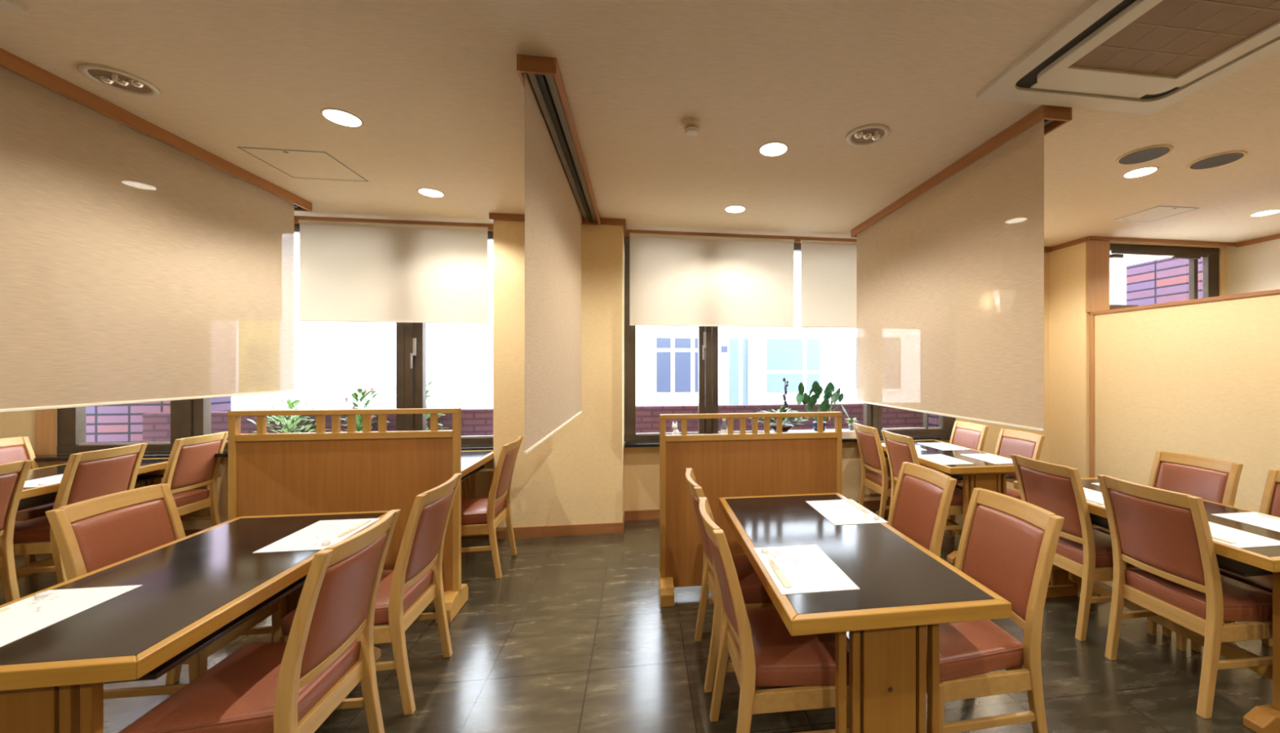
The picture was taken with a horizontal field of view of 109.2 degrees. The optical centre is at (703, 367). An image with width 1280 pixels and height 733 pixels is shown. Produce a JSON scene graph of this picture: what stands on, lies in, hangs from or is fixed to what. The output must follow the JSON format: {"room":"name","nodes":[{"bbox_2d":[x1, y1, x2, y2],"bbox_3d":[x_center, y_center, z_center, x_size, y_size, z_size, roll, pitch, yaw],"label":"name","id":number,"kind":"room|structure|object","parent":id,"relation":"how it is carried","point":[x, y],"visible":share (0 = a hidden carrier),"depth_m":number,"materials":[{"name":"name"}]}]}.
{"room":"restaurant dining room","nodes":[
{"label":"restaurant dining room","id":0,"kind":"room"},
{"bbox_2d":[0,235,1048,529],"bbox_3d":[-1.263,0.075,4.141,9.830,2.650,0.150,0,0,-8],"label":"wall","id":1,"kind":"structure","parent":0,"point":[641,464],"depth_m":4.17,"materials":[{"name":"beige paint"}]},
{"bbox_2d":[34,408,56,454],"bbox_3d":[-5.130,-0.260,3.522,0.120,1.880,0.020,0,0,-8],"label":"trim","id":2,"kind":"structure","parent":1,"relation":"attached to","point":[45,420],"depth_m":3.51,"materials":[{"name":"brown wood"}]},
{"bbox_2d":[34,444,493,461],"bbox_3d":[-3.933,0.694,3.619,4.378,0.028,0.155,0,0,-8],"label":"window sill","id":3,"kind":"structure","parent":1,"relation":"attached to","point":[57,457],"depth_m":3.54,"materials":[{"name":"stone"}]},
{"bbox_2d":[56,223,493,453],"bbox_3d":[-3.419,-0.260,3.780,3.340,1.880,0.115,0,0,-8],"label":"window","id":4,"kind":"structure","parent":1,"relation":"in","point":[189,418],"depth_m":3.87,"materials":[{"name":"brown metal"}]},
{"bbox_2d":[297,219,488,324],"bbox_3d":[-2.577,-0.788,3.783,1.450,0.827,0.032,0,0,-8],"label":"roller blind","id":5,"kind":"object","parent":4,"relation":"attached to","point":[356,272],"visible":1,"depth_m":3.78,"materials":[{"name":"white fabric"}]},
{"bbox_2d":[293,215,493,231],"bbox_3d":[-3.811,-1.225,3.691,4.140,0.050,0.045,0,0,-8],"label":"trim","id":6,"kind":"structure","parent":1,"relation":"attached to","point":[296,218],"depth_m":3.83,"materials":[{"name":"brown wood"}]},
{"bbox_2d":[41,499,887,542],"bbox_3d":[-1.252,1.357,4.061,9.830,0.085,0.012,0,0,-8],"label":"baseboard","id":7,"kind":"structure","parent":1,"relation":"attached to","point":[868,504],"depth_m":4.15,"materials":[{"name":"brown wood"}]},
{"bbox_2d":[488,213,626,235],"bbox_3d":[-1.222,-1.225,3.879,1.090,0.050,0.290,0,0,-8],"label":"trim","id":8,"kind":"structure","parent":1,"relation":"attached to","point":[492,216],"depth_m":3.70,"materials":[{"name":"brown wood"}]},
{"bbox_2d":[624,434,951,447],"bbox_3d":[0.973,0.694,4.296,3.398,0.028,0.155,0,0,-8],"label":"window sill","id":9,"kind":"structure","parent":1,"relation":"attached to","point":[940,437],"depth_m":4.28,"materials":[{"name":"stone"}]},
{"bbox_2d":[763,429,856,439],"bbox_3d":[1.066,0.642,4.309,0.990,0.075,0.135,0,0,-8],"label":"tray","id":10,"kind":"object","parent":9,"relation":"on","point":[846,433],"visible":0.1,"depth_m":4.28,"materials":[{"name":"beige plastic"}]},
{"bbox_2d":[749,377,811,432],"bbox_3d":[0.721,0.351,4.248,0.594,0.508,0.271,0,0,-8],"label":"potted plant","id":11,"kind":"object","parent":10,"relation":"on","point":[786,427],"visible":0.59,"depth_m":4.25,"materials":[{"name":"green plant"}]},
{"bbox_2d":[769,423,794,432],"bbox_3d":[0.724,0.575,4.259,0.250,0.060,0.250,0,0,-8],"label":"bowl","id":12,"kind":"object","parent":11,"relation":"on","point":[785,427],"depth_m":4.21,"materials":[{"name":"white ceramic"}]},
{"bbox_2d":[795,380,848,431],"bbox_3d":[1.118,0.365,4.299,0.503,0.479,0.160,0,0,-8],"label":"potted plant","id":13,"kind":"object","parent":10,"relation":"on","point":[811,401],"visible":0.8,"depth_m":4.27,"materials":[{"name":"green plant"}]},
{"bbox_2d":[623,236,955,441],"bbox_3d":[0.912,-0.260,4.378,3.325,1.880,0.115,0,0,-8],"label":"window","id":14,"kind":"structure","parent":1,"relation":"in","point":[708,336],"depth_m":4.24,"materials":[{"name":"brown metal"}]},
{"bbox_2d":[629,233,794,327],"bbox_3d":[0.091,-0.788,4.151,1.525,0.827,0.032,0,0,-8],"label":"roller blind","id":15,"kind":"object","parent":14,"relation":"attached to","point":[675,280],"visible":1,"depth_m":4.14,"materials":[{"name":"white fabric"}]},
{"bbox_2d":[800,240,856,328],"bbox_3d":[1.693,-0.788,4.373,1.570,0.827,0.032,0,0,-8],"label":"roller blind","id":16,"kind":"object","parent":14,"relation":"attached to","point":[828,268],"visible":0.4,"depth_m":4.30,"materials":[{"name":"white fabric"}]},
{"bbox_2d":[623,229,1051,253],"bbox_3d":[1.437,-1.225,4.415,4.375,0.050,0.045,0,0,-8],"label":"trim","id":17,"kind":"structure","parent":1,"relation":"attached to","point":[797,239],"depth_m":4.25,"materials":[{"name":"brown wood"}]},
{"bbox_2d":[493,220,623,527],"bbox_3d":[-1.227,0.075,3.914,1.040,2.650,0.310,0,0,-8],"label":"wall pillar","id":18,"kind":"structure","parent":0,"point":[575,476],"depth_m":3.78,"materials":[{"name":"beige paint"}]},
{"bbox_2d":[495,511,625,538],"bbox_3d":[-1.226,1.357,3.909,1.060,0.085,0.320,0,0,-8],"label":"baseboard","id":19,"kind":"structure","parent":18,"relation":"attached to","point":[615,527],"depth_m":3.76,"materials":[{"name":"brown wood"}]},
{"bbox_2d":[0,509,1272,732],"bbox_3d":[0.081,1.460,0.617,11.830,0.120,7.500,0,0,-8],"label":"floor","id":20,"kind":"structure","parent":0,"point":[575,634],"depth_m":2.12,"materials":[{"name":"tile"}]},
{"bbox_2d":[0,460,32,603],"bbox_3d":[-3.968,0.958,2.299,0.528,0.885,0.422,0,0,-8],"label":"dining chair","id":21,"kind":"object","parent":20,"relation":"on","point":[13,475],"visible":0.89,"depth_m":2.49,"materials":[{"name":"brown wood"}]},
{"bbox_2d":[0,436,53,564],"bbox_3d":[-4.836,0.958,3.229,0.528,0.885,0.422,0,0,-8],"label":"dining chair","id":22,"kind":"object","parent":20,"relation":"on","point":[14,449],"visible":0.23,"depth_m":3.27,"materials":[{"name":"brown wood"}]},
{"bbox_2d":[0,443,147,583],"bbox_3d":[-4.015,0.958,2.858,0.528,0.885,0.422,0,0,-8],"label":"dining chair","id":23,"kind":"object","parent":20,"relation":"on","point":[86,475],"visible":0.53,"depth_m":2.76,"materials":[{"name":"brown wood"}]},
{"bbox_2d":[0,457,168,582],"bbox_3d":[-4.247,1.050,2.901,0.680,0.700,1.150,0,0,-8],"label":"dining table","id":24,"kind":"object","parent":20,"relation":"on","point":[149,470],"visible":0.13,"depth_m":2.92,"materials":[{"name":"black laminate"}]},
{"bbox_2d":[23,474,62,487],"bbox_3d":[-4.041,0.699,2.804,0.255,0.001,0.360,0,0,-8],"label":"placemat","id":25,"kind":"object","parent":24,"relation":"on","point":[53,479],"visible":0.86,"depth_m":2.77,"materials":[{"name":"white paper"}]},
{"bbox_2d":[44,483,286,698],"bbox_3d":[-2.152,0.958,1.853,0.528,0.885,0.422,0,0,-8],"label":"dining chair","id":26,"kind":"object","parent":20,"relation":"on","point":[91,535],"visible":0.4,"depth_m":1.79,"materials":[{"name":"brown wood"}]},
{"bbox_2d":[161,431,227,526],"bbox_3d":[-4.035,0.958,3.410,0.528,0.885,0.422,0,0,-8],"label":"dining chair","id":27,"kind":"object","parent":20,"relation":"on","point":[192,464],"visible":0.62,"depth_m":3.43,"materials":[{"name":"brown leather"}]},
{"bbox_2d":[0,510,391,732],"bbox_3d":[-1.765,1.050,1.599,0.680,0.700,1.150,0,0,-8],"label":"dining table","id":28,"kind":"object","parent":20,"relation":"on","point":[197,588],"visible":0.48,"depth_m":1.29,"materials":[{"name":"black laminate"}]},
{"bbox_2d":[0,584,142,647],"bbox_3d":[-1.905,0.699,1.256,0.255,0.001,0.360,0,0,-8],"label":"placemat","id":29,"kind":"object","parent":28,"relation":"on","point":[27,616],"visible":1,"depth_m":1.31,"materials":[{"name":"white paper"}]},
{"bbox_2d":[26,593,58,613],"bbox_3d":[-1.962,0.698,1.339,0.102,0.001,0.130,0,0,-8],"label":"print","id":30,"kind":"object","parent":29,"relation":"on","point":[38,610],"depth_m":1.35},
{"bbox_2d":[103,573,307,684],"bbox_3d":[-1.768,0.818,1.618,0.520,0.015,0.930,0,0,-8],"label":"shelf","id":31,"kind":"object","parent":28,"relation":"attached to","point":[162,669],"depth_m":1.37,"materials":[{"name":"brown wood"}]},
{"bbox_2d":[253,518,379,552],"bbox_3d":[-1.600,0.699,1.899,0.255,0.001,0.360,0,0,-8],"label":"placemat","id":32,"kind":"object","parent":28,"relation":"on","point":[311,537],"visible":0.78,"depth_m":1.86,"materials":[{"name":"white paper"}]},
{"bbox_2d":[118,509,400,732],"bbox_3d":[-1.323,0.958,1.422,0.528,0.885,0.422,0,0,-8],"label":"dining chair","id":33,"kind":"object","parent":20,"relation":"on","point":[292,686],"visible":1,"depth_m":1.35,"materials":[{"name":"brown wood"}]},
{"bbox_2d":[280,473,462,715],"bbox_3d":[-1.401,0.958,1.987,0.528,0.885,0.422,0,0,-8],"label":"dining chair","id":34,"kind":"object","parent":20,"relation":"on","point":[405,591],"visible":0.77,"depth_m":1.90,"materials":[{"name":"brown wood"}]},
{"bbox_2d":[461,449,493,537],"bbox_3d":[-1.999,1.050,3.222,0.680,0.700,1.130,0,0,-8],"label":"dining table","id":35,"kind":"object","parent":20,"relation":"on","point":[472,461],"visible":0.16,"depth_m":3.60,"materials":[{"name":"black laminate"}]},
{"bbox_2d":[461,465,484,482],"bbox_3d":[-2.002,0.818,3.242,0.520,0.015,0.910,0,0,-8],"label":"shelf","id":36,"kind":"object","parent":35,"relation":"attached to","point":[482,467],"depth_m":3.47,"materials":[{"name":"brown"}]},
{"bbox_2d":[461,436,523,578],"bbox_3d":[-1.574,0.958,3.164,0.528,0.885,0.422,0,0,-8],"label":"dining chair","id":37,"kind":"object","parent":20,"relation":"on","point":[492,510],"visible":0.82,"depth_m":3.03,"materials":[{"name":"brown wood"}]},
{"bbox_2d":[227,408,842,623],"bbox_3d":[-0.837,0.818,2.681,3.475,1.165,0.260,0,0,-8],"label":"partition","id":38,"kind":"object","parent":20,"relation":"on","point":[335,471],"depth_m":2.58,"materials":[{"name":"brown wood"}]},
{"bbox_2d":[685,467,773,693],"bbox_3d":[0.177,0.958,2.164,0.528,0.885,0.422,0,0,-8],"label":"dining chair","id":39,"kind":"object","parent":20,"relation":"on","point":[753,592],"visible":0.5,"depth_m":2.02,"materials":[{"name":"brown wood"}]},
{"bbox_2d":[698,497,848,732],"bbox_3d":[0.249,0.958,1.645,0.528,0.885,0.422,0,0,-8],"label":"dining chair","id":40,"kind":"object","parent":20,"relation":"on","point":[762,649],"visible":0.8,"depth_m":1.47,"materials":[{"name":"brown wood"}]},
{"bbox_2d":[718,493,1011,732],"bbox_3d":[0.496,1.050,1.888,0.680,0.700,1.195,0,0,-8],"label":"dining table","id":41,"kind":"object","parent":20,"relation":"on","point":[905,588],"visible":0.79,"depth_m":1.39,"materials":[{"name":"black laminate"}]},
{"bbox_2d":[753,544,860,594],"bbox_3d":[0.341,0.699,1.587,0.255,0.001,0.360,0,0,-8],"label":"placemat","id":42,"kind":"object","parent":41,"relation":"on","point":[806,568],"visible":0.91,"depth_m":1.56,"materials":[{"name":"white paper"}]},
{"bbox_2d":[768,559,791,587],"bbox_3d":[0.253,0.694,1.532,0.022,0.007,0.205,0,0,-8],"label":"chopsticks","id":43,"kind":"object","parent":42,"relation":"on","point":[777,571],"visible":1,"depth_m":1.51,"materials":[{"name":"beige wood"}]},
{"bbox_2d":[766,551,798,563],"bbox_3d":[0.284,0.698,1.669,0.102,0.001,0.130,0,0,-8],"label":"print","id":44,"kind":"object","parent":42,"relation":"on","point":[768,552],"depth_m":1.68},
{"bbox_2d":[805,499,888,524],"bbox_3d":[0.681,0.699,2.199,0.255,0.001,0.360,0,0,-8],"label":"placemat","id":45,"kind":"object","parent":41,"relation":"on","point":[838,512],"visible":0.98,"depth_m":2.17,"materials":[{"name":"white paper"}]},
{"bbox_2d":[852,422,891,519],"bbox_3d":[1.656,0.958,4.065,0.528,0.885,0.422,0,0,-8],"label":"dining chair","id":46,"kind":"object","parent":20,"relation":"on","point":[871,451],"visible":0.71,"depth_m":3.98,"materials":[{"name":"brown wood"}]},
{"bbox_2d":[887,462,956,557],"bbox_3d":[0.900,0.958,2.249,0.528,0.885,0.422,0,0,-8],"label":"dining chair","id":47,"kind":"object","parent":20,"relation":"on","point":[922,495],"visible":0.39,"depth_m":2.25,"materials":[{"name":"brown leather"}]},
{"bbox_2d":[880,430,963,529],"bbox_3d":[1.726,0.958,3.559,0.528,0.885,0.422,0,0,-8],"label":"dining chair","id":48,"kind":"object","parent":20,"relation":"on","point":[900,449],"visible":0.37,"depth_m":3.45,"materials":[{"name":"brown wood"}]},
{"bbox_2d":[875,440,1015,564],"bbox_3d":[1.974,1.050,3.760,0.680,0.700,1.150,0,0,-8],"label":"dining table","id":49,"kind":"object","parent":20,"relation":"on","point":[982,474],"visible":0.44,"depth_m":3.28,"materials":[{"name":"black laminate"}]},
{"bbox_2d":[919,442,970,450],"bbox_3d":[2.117,0.699,4.007,0.255,0.001,0.360,0,0,-8],"label":"placemat","id":50,"kind":"object","parent":49,"relation":"on","point":[940,446],"visible":0.97,"depth_m":3.97,"materials":[{"name":"white paper"}]},
{"bbox_2d":[918,453,973,464],"bbox_3d":[1.809,0.699,3.440,0.255,0.001,0.360,0,0,-8],"label":"placemat","id":51,"kind":"object","parent":49,"relation":"on","point":[947,460],"visible":0.96,"depth_m":3.44,"materials":[{"name":"white paper"}]},
{"bbox_2d":[884,453,1013,480],"bbox_3d":[1.972,0.818,3.780,0.520,0.015,0.930,0,0,-8],"label":"shelf","id":52,"kind":"object","parent":49,"relation":"attached to","point":[957,477],"depth_m":3.38,"materials":[{"name":"brown"}]},
{"bbox_2d":[960,453,1013,463],"bbox_3d":[2.208,0.699,3.470,0.255,0.001,0.360,0,0,-8],"label":"placemat","id":53,"kind":"object","parent":49,"relation":"on","point":[988,458],"visible":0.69,"depth_m":3.47,"materials":[{"name":"white paper"}]},
{"bbox_2d":[949,421,988,484],"bbox_3d":[2.234,0.958,4.134,0.528,0.885,0.422,0,0,-8],"label":"dining chair","id":54,"kind":"object","parent":20,"relation":"on","point":[966,434],"visible":0.3,"depth_m":4.15,"materials":[{"name":"brown leather"}]},
{"bbox_2d":[926,488,1064,732],"bbox_3d":[0.973,0.958,1.719,0.528,0.885,0.422,0,0,-8],"label":"dining chair","id":55,"kind":"object","parent":20,"relation":"on","point":[1008,544],"visible":0.62,"depth_m":1.58,"materials":[{"name":"brown leather"}]},
{"bbox_2d":[949,428,1044,537],"bbox_3d":[2.311,0.958,3.580,0.528,0.885,0.422,0,0,-8],"label":"dining chair","id":56,"kind":"object","parent":20,"relation":"on","point":[1010,442],"visible":0.35,"depth_m":3.61,"materials":[{"name":"brown wood"}]},
{"bbox_2d":[1010,454,1156,640],"bbox_3d":[2.095,0.958,2.530,0.528,0.885,0.422,0,0,-8],"label":"dining chair","id":57,"kind":"object","parent":20,"relation":"on","point":[1057,489],"visible":0.66,"depth_m":2.38,"materials":[{"name":"brown wood"}]},
{"bbox_2d":[1013,477,1279,732],"bbox_3d":[2.323,1.050,2.259,0.680,0.700,1.160,0,0,-8],"label":"dining table","id":58,"kind":"object","parent":20,"relation":"on","point":[1264,560],"visible":0.43,"depth_m":1.89,"materials":[{"name":"black laminate"}]},
{"bbox_2d":[1083,487,1105,507],"bbox_3d":[2.102,0.699,2.450,0.255,0.001,0.360,0,0,-8],"label":"placemat","id":59,"kind":"object","parent":58,"relation":"on","point":[1090,494],"visible":0.09,"depth_m":2.44,"materials":[{"name":"white paper"}]},
{"bbox_2d":[1208,521,1279,547],"bbox_3d":[2.171,0.699,1.945,0.255,0.001,0.360,0,0,-8],"label":"placemat","id":60,"kind":"object","parent":58,"relation":"on","point":[1242,539],"visible":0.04,"depth_m":1.85,"materials":[{"name":"white paper"}]},
{"bbox_2d":[1212,511,1279,532],"bbox_3d":[2.562,0.699,1.989,0.255,0.001,0.360,0,0,-8],"label":"placemat","id":61,"kind":"object","parent":58,"relation":"on","point":[1253,518],"visible":1,"depth_m":2.07,"materials":[{"name":"white paper"}]},
{"bbox_2d":[1091,450,1243,636],"bbox_3d":[2.620,0.958,2.583,0.528,0.885,0.422,0,0,-8],"label":"dining chair","id":62,"kind":"object","parent":20,"relation":"on","point":[1211,479],"visible":0.23,"depth_m":2.59,"materials":[{"name":"brown wood"}]},
{"bbox_2d":[1097,474,1272,719],"bbox_3d":[2.165,0.958,2.020,0.528,0.885,0.422,0,0,-8],"label":"dining chair","id":63,"kind":"object","parent":20,"relation":"on","point":[1165,534],"visible":0.98,"depth_m":1.92,"materials":[{"name":"brown wood"}]},
{"bbox_2d":[1191,469,1279,652],"bbox_3d":[2.690,0.958,2.077,0.528,0.885,0.422,0,0,-8],"label":"dining chair","id":64,"kind":"object","parent":20,"relation":"on","point":[1270,500],"visible":0.3,"depth_m":2.25,"materials":[{"name":"brown wood"}]},
{"bbox_2d":[0,0,1279,257],"bbox_3d":[0.081,-1.310,0.617,11.830,0.120,7.500,0,0,-8],"label":"ceiling","id":65,"kind":"structure","parent":0,"point":[436,87],"depth_m":2.14,"materials":[{"name":"paint"}]},
{"bbox_2d":[0,0,29,13],"bbox_3d":[-2.749,-1.236,1.044,0.940,0.028,0.940,0,0,-8],"label":"air conditioner","id":66,"kind":"object","parent":65,"relation":"attached to","point":[6,6],"visible":1,"depth_m":1.55,"materials":[{"name":"beige plastic"}]},
{"bbox_2d":[76,63,160,97],"bbox_3d":[-2.543,-1.235,1.971,0.224,0.030,0.224,0,0,-14],"label":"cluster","id":67,"kind":"object","parent":65,"relation":"attached to","point":[117,80],"visible":1,"depth_m":1.96,"materials":[{"name":"beige plastic"}]},
{"bbox_2d":[0,48,312,211],"bbox_3d":[-2.816,-1.218,1.640,0.160,0.065,3.620,0,0,-8],"label":"rail","id":68,"kind":"object","parent":65,"relation":"attached to","point":[8,60],"visible":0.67,"depth_m":2.24,"materials":[{"name":"brown wood"}]},
{"bbox_2d":[0,66,294,413],"bbox_3d":[-2.760,-0.508,1.603,0.012,1.376,3.430,0,0,-8],"label":"screen","id":69,"kind":"object","parent":68,"relation":"hanging from","point":[135,268],"visible":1,"depth_m":2.21,"materials":[{"name":"fabric"}]},
{"bbox_2d":[236,146,368,182],"bbox_3d":[-2.451,-1.248,2.801,0.454,0.004,0.420,0,0,-8],"label":"ceiling hatch","id":70,"kind":"object","parent":65,"relation":"attached to","point":[300,164],"visible":1,"depth_m":2.78,"materials":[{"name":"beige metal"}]},
{"bbox_2d":[320,108,364,127],"bbox_3d":[-1.811,-1.248,2.264,0.172,0.004,0.172,0,0,-8],"label":"recessed light","id":71,"kind":"object","parent":65,"relation":"in","point":[339,117],"visible":1,"depth_m":2.26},
{"bbox_2d":[417,187,444,197],"bbox_3d":[-1.952,-1.248,3.233,0.172,0.004,0.172,0,0,-8],"label":"recessed light","id":72,"kind":"object","parent":65,"relation":"in","point":[424,191],"visible":1,"depth_m":3.23,"materials":[{"name":"white"}]},
{"bbox_2d":[516,54,600,225],"bbox_3d":[-0.807,-1.218,2.791,0.155,0.065,1.970,0,0,-8],"label":"rail","id":73,"kind":"object","parent":65,"relation":"attached to","point":[544,73],"visible":0.99,"depth_m":2.25,"materials":[{"name":"brown wood"}]},
{"bbox_2d":[523,73,582,454],"bbox_3d":[-0.843,-0.421,2.685,0.012,1.549,1.730,0,0,-8],"label":"screen","id":74,"kind":"object","parent":73,"relation":"hanging from","point":[553,215],"visible":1,"depth_m":2.28,"materials":[{"name":"fabric"}]},
{"bbox_2d":[681,117,701,136],"bbox_3d":[-0.063,-1.223,2.313,0.100,0.054,0.100,0,0,-8],"label":"smoke detector","id":75,"kind":"object","parent":65,"relation":"attached to","point":[691,126],"visible":1,"depth_m":2.29,"materials":[{"name":"plastic"}]},
{"bbox_2d":[758,142,788,156],"bbox_3d":[0.398,-1.248,2.589,0.172,0.004,0.172,0,0,-8],"label":"recessed light","id":76,"kind":"object","parent":65,"relation":"in","point":[771,148],"visible":1,"depth_m":2.58,"materials":[{"name":"white"}]},
{"bbox_2d":[845,124,889,146],"bbox_3d":[0.880,-1.235,2.433,0.224,0.030,0.224,0,0,-14],"label":"ceiling light","id":77,"kind":"object","parent":65,"relation":"attached to","point":[872,134],"visible":1,"depth_m":2.42,"materials":[{"name":"beige plastic"}]},
{"bbox_2d":[850,105,1071,237],"bbox_3d":[1.552,-1.218,3.144,0.155,0.065,1.995,0,0,-8],"label":"rail","id":78,"kind":"object","parent":65,"relation":"attached to","point":[1054,117],"visible":0.54,"depth_m":2.50,"materials":[{"name":"brown wood"}]},
{"bbox_2d":[856,119,1044,431],"bbox_3d":[1.500,-0.443,3.112,0.012,1.506,1.905,0,0,-8],"label":"screen","id":79,"kind":"object","parent":78,"relation":"hanging from","point":[950,282],"visible":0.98,"depth_m":2.71,"materials":[{"name":"fabric"}]},
{"bbox_2d":[976,0,1279,114],"bbox_3d":[1.774,-1.236,1.668,0.940,0.028,0.940,0,0,-8],"label":"air conditioner","id":80,"kind":"object","parent":65,"relation":"attached to","point":[1135,56],"visible":1,"depth_m":1.78,"materials":[{"name":"beige plastic"}]},
{"bbox_2d":[1070,0,1279,76],"bbox_3d":[1.776,-1.238,1.651,0.524,0.012,0.465,0,0,-8],"label":"grille","id":81,"kind":"object","parent":80,"relation":"attached to","point":[1170,37],"depth_m":1.69,"materials":[{"name":"beige plastic"}]},
{"bbox_2d":[1121,166,1159,177],"bbox_3d":[2.792,-1.248,2.894,0.172,0.004,0.172,0,0,-8],"label":"recessed light","id":82,"kind":"object","parent":65,"relation":"in","point":[1142,171],"visible":1,"depth_m":2.89,"materials":[{"name":"white"}]},
{"bbox_2d":[1115,144,1173,164],"bbox_3d":[2.586,-1.246,2.659,0.244,0.008,0.244,0,0,-8],"label":"ceiling speaker","id":83,"kind":"object","parent":65,"relation":"attached to","point":[1151,153],"visible":1,"depth_m":2.64,"materials":[{"name":"grey metal"}]},
{"bbox_2d":[1113,205,1198,222],"bbox_3d":[3.678,-1.248,3.688,0.365,0.004,0.340,0,0,-8],"label":"ceiling hatch","id":84,"kind":"object","parent":65,"relation":"attached to","point":[1158,212],"visible":1,"depth_m":3.67,"materials":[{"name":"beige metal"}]},
{"bbox_2d":[1186,151,1247,169],"bbox_3d":[3.091,-1.246,2.728,0.244,0.008,0.244,0,0,-8],"label":"ceiling speaker","id":85,"kind":"object","parent":65,"relation":"attached to","point":[1223,158],"visible":1,"depth_m":2.71,"materials":[{"name":"grey metal"}]},
{"bbox_2d":[1048,242,1089,478],"bbox_3d":[3.752,0.075,4.632,0.240,2.650,0.550,0,0,-8],"label":"wall","id":86,"kind":"structure","parent":0,"point":[1068,319],"depth_m":4.52,"materials":[{"name":"beige paint"}]},
{"bbox_2d":[1051,236,1087,251],"bbox_3d":[3.637,-1.228,4.532,0.015,0.045,0.415,0,0,-8],"label":"trim","id":87,"kind":"structure","parent":86,"relation":"attached to","point":[1082,240],"depth_m":4.49,"materials":[{"name":"brown wood"}]},
{"bbox_2d":[1085,240,1109,311],"bbox_3d":[3.791,-0.890,4.352,0.250,0.720,0.015,0,0,-8],"label":"trim","id":88,"kind":"structure","parent":86,"relation":"attached to","point":[1097,252],"depth_m":4.34,"materials":[{"name":"brown wood"}]},
{"bbox_2d":[1109,240,1226,296],"bbox_3d":[4.689,0.075,4.609,1.610,2.650,0.150,0,0,-8],"label":"window frame","id":89,"kind":"structure","parent":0,"point":[1223,249],"depth_m":4.62,"materials":[{"name":"beige wood"}]},
{"bbox_2d":[1087,235,1235,246],"bbox_3d":[4.513,-1.235,4.434,1.705,0.030,0.020,0,0,-8],"label":"trim","id":90,"kind":"structure","parent":89,"relation":"attached to","point":[1090,237],"depth_m":4.42,"materials":[{"name":"brown wood"}]},
{"bbox_2d":[1109,243,1219,299],"bbox_3d":[4.589,-0.875,4.530,1.390,0.690,0.100,0,0,-8],"label":"window","id":91,"kind":"structure","parent":89,"relation":"in","point":[1211,256],"depth_m":4.59,"materials":[{"name":"brown metal"}]},
{"bbox_2d":[1094,293,1279,512],"bbox_3d":[4.235,0.450,0.988,0.100,1.900,6.800,0,0,-8],"label":"wall","id":92,"kind":"structure","parent":0,"point":[1202,379],"depth_m":3.56,"materials":[{"name":"beige paint"}]},
{"bbox_2d":[1088,315,1094,478],"bbox_3d":[3.715,0.450,4.329,0.015,1.900,0.040,0,0,-8],"label":"trim","id":93,"kind":"structure","parent":92,"relation":"attached to","point":[1091,317],"depth_m":4.32,"materials":[{"name":"brown wood"}]},
{"bbox_2d":[1088,288,1279,315],"bbox_3d":[4.236,-0.515,0.989,0.138,0.030,6.800,0,0,-8],"label":"trim","id":94,"kind":"structure","parent":92,"relation":"on","point":[1276,291],"depth_m":3.53,"materials":[{"name":"brown wood"}]},
{"bbox_2d":[1226,239,1279,295],"bbox_3d":[5.891,0.075,1.242,0.150,2.650,6.850,0,0,-8],"label":"wall","id":95,"kind":"structure","parent":0,"point":[1253,268],"depth_m":4.42,"materials":[{"name":"paint"}]},
{"bbox_2d":[1235,233,1279,247],"bbox_3d":[5.812,-1.228,1.188,0.020,0.045,6.765,0,0,-8],"label":"trim","id":96,"kind":"structure","parent":95,"relation":"attached to","point":[1274,237],"depth_m":4.37,"materials":[{"name":"brown wood"}]},
{"label":"outside","id":97,"kind":"structure","parent":0,"visible":0},
{"bbox_3d":[-1.358,1.585,17.150,46.000,0.130,25.650,0,0,-8],"label":"pavement","id":98,"kind":"object","parent":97,"visible":0},
{"bbox_2d":[85,396,231,443],"bbox_3d":[-7.314,0.060,4.795,3.820,2.920,0.300,0,0,-8],"label":"brick wall","id":99,"kind":"structure","parent":98,"relation":"on","point":[120,423],"depth_m":4.80,"materials":[{"name":"pink brick"}]},
{"bbox_2d":[142,403,923,442],"bbox_3d":[-1.417,0.985,5.145,8.400,1.070,0.180,0,0,-8],"label":"brick wall","id":100,"kind":"structure","parent":98,"relation":"on","point":[647,417],"depth_m":5.16,"materials":[{"name":"brick"}]},
{"bbox_2d":[231,234,1149,410],"bbox_3d":[-1.138,-0.730,11.896,25.000,4.500,4.120,0,0,-8],"label":"building","id":101,"kind":"structure","parent":98,"relation":"on","point":[331,357],"depth_m":9.88,"materials":[{"name":"white paint"}]},
{"bbox_2d":[1126,257,1202,306],"bbox_3d":[6.637,0.000,5.484,0.250,3.040,2.650,0,0,-8],"label":"brick wall","id":102,"kind":"structure","parent":98,"relation":"on","point":[1164,280],"depth_m":6.34,"materials":[{"name":"pink brick"}]},
{"bbox_3d":[-3.515,1.150,4.618,2.900,0.740,0.270,0,0,-8],"label":"ledge","id":103,"kind":"object","parent":98,"relation":"on","visible":0},
{"bbox_2d":[246,398,327,433],"bbox_3d":[-4.150,0.541,4.524,0.694,0.477,0.328,0,0,-8],"label":"potted plant","id":104,"kind":"object","parent":103,"relation":"on","point":[289,403],"visible":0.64,"depth_m":4.50,"materials":[{"name":"green plant"}]},
{"bbox_2d":[333,387,388,431],"bbox_3d":[-3.490,0.493,4.607,0.513,0.574,0.251,0,0,2],"label":"potted plant","id":105,"kind":"object","parent":103,"relation":"on","point":[362,396],"visible":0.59,"depth_m":4.58,"materials":[{"name":"green plant"}]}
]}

